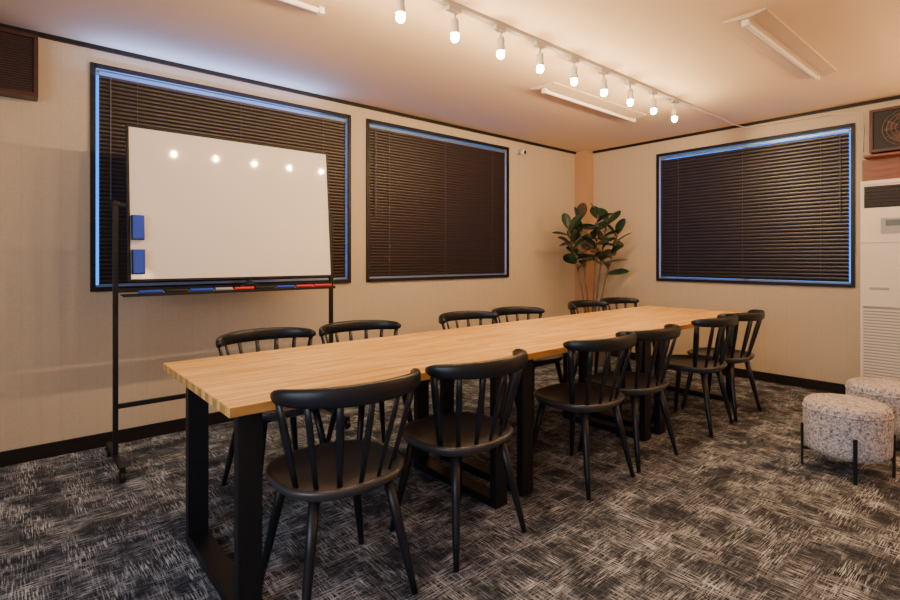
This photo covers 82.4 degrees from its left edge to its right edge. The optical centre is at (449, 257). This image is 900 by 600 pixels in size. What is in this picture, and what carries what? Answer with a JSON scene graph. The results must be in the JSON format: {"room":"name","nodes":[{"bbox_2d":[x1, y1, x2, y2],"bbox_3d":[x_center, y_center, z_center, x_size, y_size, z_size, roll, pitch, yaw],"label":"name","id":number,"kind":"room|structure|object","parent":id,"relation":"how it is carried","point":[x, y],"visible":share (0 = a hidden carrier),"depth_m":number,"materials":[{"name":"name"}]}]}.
{"room":"meeting room","nodes":[
{"label":"meeting room","id":0,"kind":"room"},
{"bbox_2d":[0,37,574,451],"bbox_3d":[-1.118,-0.070,4.224,7.500,2.500,0.150,0,0,-41],"label":"wall","id":1,"kind":"structure","parent":0,"point":[56,333],"depth_m":3.32,"materials":[{"name":"paint"}]},
{"bbox_2d":[0,27,37,101],"bbox_3d":[-2.536,-1.090,2.828,0.420,0.350,0.124,0,0,-41],"label":"wall speaker","id":2,"kind":"object","parent":1,"relation":"attached to","point":[18,49],"visible":1,"depth_m":2.87,"materials":[{"name":"brown wood"}]},
{"bbox_2d":[90,62,350,291],"bbox_3d":[-1.567,-0.500,3.805,1.818,1.418,0.142,0,0,-41],"label":"window","id":3,"kind":"structure","parent":1,"relation":"in","point":[93,287],"depth_m":3.44,"materials":[{"name":"black"}]},
{"bbox_2d":[99,71,345,285],"bbox_3d":[-1.542,-0.498,3.785,1.732,1.346,0.039,0,0,-41],"label":"window blind","id":4,"kind":"object","parent":3,"relation":"attached to","point":[123,100],"visible":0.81,"depth_m":3.55,"materials":[{"name":"brown"}]},
{"bbox_2d":[0,351,574,466],"bbox_3d":[-1.119,1.137,4.117,7.060,0.085,0.012,0,0,-41],"label":"baseboard","id":5,"kind":"structure","parent":1,"relation":"attached to","point":[31,453],"depth_m":3.18,"materials":[{"name":"black wood"}]},
{"bbox_2d":[0,23,575,153],"bbox_3d":[-1.115,-1.307,4.113,7.060,0.026,0.022,0,0,-41],"label":"trim","id":6,"kind":"structure","parent":1,"relation":"attached to","point":[40,34],"depth_m":3.77,"materials":[{"name":"black wood"}]},
{"bbox_2d":[366,118,508,281],"bbox_3d":[-0.077,-0.500,5.082,1.801,1.418,0.142,0,0,-41],"label":"window","id":7,"kind":"structure","parent":1,"relation":"in","point":[368,121],"depth_m":4.74,"materials":[{"name":"black"}]},
{"bbox_2d":[370,124,504,277],"bbox_3d":[-0.055,-0.498,5.060,1.727,1.346,0.039,0,0,-41],"label":"window blind","id":8,"kind":"object","parent":7,"relation":"attached to","point":[437,205],"visible":0.96,"depth_m":4.97,"materials":[{"name":"brown"}]},
{"bbox_2d":[515,149,525,154],"bbox_3d":[0.787,-1.175,5.688,0.112,0.070,0.061,0,0,45],"label":"security camera","id":9,"kind":"object","parent":1,"relation":"attached to","point":[517,151],"visible":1,"depth_m":5.67,"materials":[{"name":"beige plastic"}]},
{"bbox_2d":[0,353,899,599],"bbox_3d":[0.740,1.230,2.057,7.500,0.100,5.860,0,0,-41],"label":"floor","id":10,"kind":"structure","parent":0,"point":[737,514],"depth_m":2.30,"materials":[{"name":"carpet"}]},
{"bbox_2d":[106,124,350,483],"bbox_3d":[-1.368,0.207,3.305,1.365,1.944,0.530,0,0,-41],"label":"whiteboard","id":11,"kind":"object","parent":10,"relation":"on","point":[200,207],"visible":0.91,"depth_m":3.21,"materials":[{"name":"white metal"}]},
{"bbox_2d":[215,327,326,485],"bbox_3d":[-0.912,0.788,2.691,0.543,0.790,0.509,0,0,-44],"label":"dining chair","id":12,"kind":"object","parent":10,"relation":"on","point":[275,333],"visible":0.45,"depth_m":2.76,"materials":[{"name":"grey wood"}]},
{"bbox_2d":[263,368,420,599],"bbox_3d":[-0.387,0.788,1.817,0.543,0.790,0.509,0,0,-38],"label":"dining chair","id":13,"kind":"object","parent":10,"relation":"on","point":[313,474],"visible":0.98,"depth_m":1.69,"materials":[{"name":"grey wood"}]},
{"bbox_2d":[163,333,528,599],"bbox_3d":[-0.429,0.815,2.316,1.363,0.730,0.875,0,0,-41],"label":"conference table","id":14,"kind":"object","parent":10,"relation":"on","point":[239,386],"visible":0.88,"depth_m":2.11,"materials":[{"name":"brown wood"}]},
{"bbox_2d":[319,320,412,442],"bbox_3d":[-0.479,0.788,3.035,0.543,0.790,0.509,0,0,-39],"label":"dining chair","id":15,"kind":"object","parent":10,"relation":"on","point":[352,325],"visible":0.47,"depth_m":3.18,"materials":[{"name":"grey wood"}]},
{"bbox_2d":[389,348,527,572],"bbox_3d":[0.056,0.788,2.196,0.543,0.790,0.509,0,0,-44],"label":"dining chair","id":16,"kind":"object","parent":10,"relation":"on","point":[455,435],"visible":0.98,"depth_m":2.05,"materials":[{"name":"grey wood"}]},
{"bbox_2d":[438,311,516,413],"bbox_3d":[0.201,0.788,3.606,0.543,0.790,0.509,0,0,-42],"label":"dining chair","id":17,"kind":"object","parent":10,"relation":"on","point":[444,318],"visible":0.35,"depth_m":3.80,"materials":[{"name":"grey wood"}]},
{"bbox_2d":[491,306,562,424],"bbox_3d":[0.598,0.788,3.945,0.543,0.790,0.509,0,0,-39],"label":"dining chair","id":18,"kind":"object","parent":10,"relation":"on","point":[512,310],"visible":0.44,"depth_m":3.97,"materials":[{"name":"grey wood"}]},
{"bbox_2d":[420,316,663,496],"bbox_3d":[0.608,0.815,3.205,1.363,0.730,0.875,0,0,-41],"label":"conference table","id":19,"kind":"object","parent":10,"relation":"on","point":[541,337],"visible":0.58,"depth_m":3.00,"materials":[{"name":"brown wood"}]},
{"bbox_2d":[575,150,593,352],"bbox_3d":[1.669,-0.070,6.396,0.140,2.500,0.180,0,0,-41],"label":"column","id":20,"kind":"structure","parent":10,"relation":"on","point":[584,160],"depth_m":6.34,"materials":[{"name":"brown paint"}]},
{"bbox_2d":[533,331,636,499],"bbox_3d":[0.723,0.788,2.768,0.543,0.790,0.509,0,0,-41],"label":"dining chair","id":21,"kind":"object","parent":10,"relation":"on","point":[583,398],"visible":0.97,"depth_m":2.61,"materials":[{"name":"grey wood"}]},
{"bbox_2d":[552,203,631,366],"bbox_3d":[1.546,0.285,5.683,0.870,1.790,0.501,0,0,2],"label":"rubber plant","id":22,"kind":"object","parent":10,"relation":"on","point":[575,227],"visible":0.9,"depth_m":5.63,"materials":[{"name":"green plant"}]},
{"bbox_2d":[568,300,631,374],"bbox_3d":[1.325,0.788,4.569,0.543,0.790,0.509,0,0,-43],"label":"dining chair","id":23,"kind":"object","parent":10,"relation":"on","point":[572,305],"visible":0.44,"depth_m":4.75,"materials":[{"name":"grey wood"}]},
{"bbox_2d":[600,297,653,371],"bbox_3d":[1.715,0.788,4.917,0.543,0.790,0.509,0,0,-38],"label":"dining chair","id":24,"kind":"object","parent":10,"relation":"on","point":[611,300],"visible":0.31,"depth_m":5.13,"materials":[{"name":"grey wood"}]},
{"bbox_2d":[577,324,680,472],"bbox_3d":[1.094,0.788,3.086,0.543,0.790,0.509,0,0,-39],"label":"dining chair","id":25,"kind":"object","parent":10,"relation":"on","point":[634,384],"visible":0.86,"depth_m":2.92,"materials":[{"name":"grey wood"}]},
{"bbox_2d":[562,306,741,434],"bbox_3d":[1.645,0.815,4.094,1.363,0.730,0.875,0,0,-41],"label":"conference table","id":26,"kind":"object","parent":10,"relation":"on","point":[658,316],"visible":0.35,"depth_m":3.90,"materials":[{"name":"brown wood"}]},
{"bbox_2d":[651,313,737,436],"bbox_3d":[1.750,0.788,3.648,0.543,0.790,0.509,0,0,-45],"label":"dining chair","id":27,"kind":"object","parent":10,"relation":"on","point":[694,363],"visible":0.94,"depth_m":3.48,"materials":[{"name":"grey wood"}]},
{"bbox_2d":[681,309,764,420],"bbox_3d":[2.126,0.788,3.971,0.543,0.790,0.509,0,0,-38],"label":"dining chair","id":28,"kind":"object","parent":10,"relation":"on","point":[733,356],"visible":0.75,"depth_m":3.81,"materials":[{"name":"grey wood"}]},
{"bbox_2d":[801,393,895,485],"bbox_3d":[2.202,0.984,2.855,0.406,0.392,0.406,0,0,-41],"label":"upholstered stool","id":29,"kind":"object","parent":10,"relation":"on","point":[854,429],"visible":1,"depth_m":2.72,"materials":[{"name":"fabric"}]},
{"bbox_2d":[845,377,899,435],"bbox_3d":[2.762,0.984,3.263,0.406,0.392,0.406,0,0,21],"label":"upholstered stool","id":30,"kind":"object","parent":10,"relation":"on","point":[885,391],"visible":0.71,"depth_m":3.17,"materials":[{"name":"fabric"}]},
{"bbox_2d":[860,178,899,380],"bbox_3d":[3.598,0.285,3.970,0.343,1.790,0.625,0,0,-41],"label":"air conditioner","id":31,"kind":"object","parent":10,"relation":"on","point":[879,199],"visible":0.78,"depth_m":4.01,"materials":[{"name":"beige plastic"}]},
{"bbox_2d":[0,0,899,151],"bbox_3d":[0.740,-1.370,2.057,7.500,0.100,5.860,0,0,-41],"label":"ceiling","id":32,"kind":"structure","parent":0,"point":[358,51],"depth_m":3.27,"materials":[{"name":"beige paint"}]},
{"bbox_2d":[274,0,335,15],"bbox_3d":[-1.168,-1.292,2.239,1.380,0.056,0.220,0,0,-41],"label":"fluorescent ceiling light","id":33,"kind":"object","parent":32,"relation":"attached to","point":[318,7],"visible":1,"depth_m":2.62,"materials":[{"name":"beige metal"}]},
{"bbox_2d":[395,0,692,121],"bbox_3d":[0.704,-1.220,3.251,3.600,0.199,0.052,0,0,-41],"label":"track light","id":34,"kind":"object","parent":32,"relation":"attached to","point":[453,7],"visible":1,"depth_m":3.10,"materials":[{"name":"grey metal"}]},
{"bbox_2d":[531,81,645,122],"bbox_3d":[1.215,-1.292,4.360,1.360,0.056,0.220,0,0,-41],"label":"fluorescent ceiling light","id":35,"kind":"object","parent":32,"relation":"attached to","point":[554,89],"visible":1,"depth_m":4.24,"materials":[{"name":"white metal"}]},
{"bbox_2d":[693,107,864,151],"bbox_3d":[2.802,-1.101,4.700,1.427,0.421,0.658,0,0,4],"label":"power cable","id":36,"kind":"object","parent":32,"relation":"hanging from","point":[693,107],"visible":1,"depth_m":4.60,"materials":[{"name":"beige plastic"}]},
{"bbox_2d":[722,7,836,81],"bbox_3d":[2.114,-1.292,3.234,1.380,0.056,0.220,0,0,-41],"label":"fluorescent ceiling light","id":37,"kind":"object","parent":32,"relation":"attached to","point":[761,28],"visible":1,"depth_m":3.11,"materials":[{"name":"white metal"}]},
{"bbox_2d":[594,99,899,383],"bbox_3d":[3.530,-0.070,4.448,0.150,2.500,5.560,0,0,-41],"label":"wall","id":38,"kind":"structure","parent":0,"point":[808,332],"depth_m":5.05,"materials":[{"name":"paint"}]},
{"bbox_2d":[611,351,845,393],"bbox_3d":[3.527,1.137,4.327,0.012,0.085,5.380,0,0,-41],"label":"baseboard","id":39,"kind":"structure","parent":38,"relation":"attached to","point":[762,376],"depth_m":4.77,"materials":[{"name":"black wood"}]},
{"bbox_2d":[593,95,899,153],"bbox_3d":[3.523,-1.307,4.324,0.022,0.026,5.380,0,0,-41],"label":"trim","id":40,"kind":"structure","parent":38,"relation":"attached to","point":[898,96],"depth_m":4.92,"materials":[{"name":"black wood"}]},
{"bbox_2d":[656,123,854,287],"bbox_3d":[2.929,-0.452,5.109,0.142,1.411,1.778,0,0,-41],"label":"window","id":41,"kind":"structure","parent":38,"relation":"in","point":[852,125],"depth_m":4.82,"materials":[{"name":"black"}]},
{"bbox_2d":[661,129,849,282],"bbox_3d":[2.903,-0.450,5.091,0.039,1.339,1.692,0,0,-41],"label":"window blind","id":42,"kind":"object","parent":41,"relation":"attached to","point":[778,211],"visible":1,"depth_m":4.97,"materials":[{"name":"brown"}]},
{"bbox_2d":[862,151,899,180],"bbox_3d":[3.634,-0.733,4.089,0.160,0.225,0.580,0,0,-41],"label":"wall shelf","id":43,"kind":"object","parent":38,"relation":"attached to","point":[882,166],"visible":0.78,"depth_m":4.23,"materials":[{"name":"brown wood"}]},
{"bbox_2d":[869,105,899,153],"bbox_3d":[3.622,-1.028,4.073,0.199,0.345,0.440,0,0,-41],"label":"ventilation fan","id":44,"kind":"object","parent":38,"relation":"attached to","point":[884,123],"visible":1,"depth_m":4.11,"materials":[{"name":"black plastic"}]}
]}

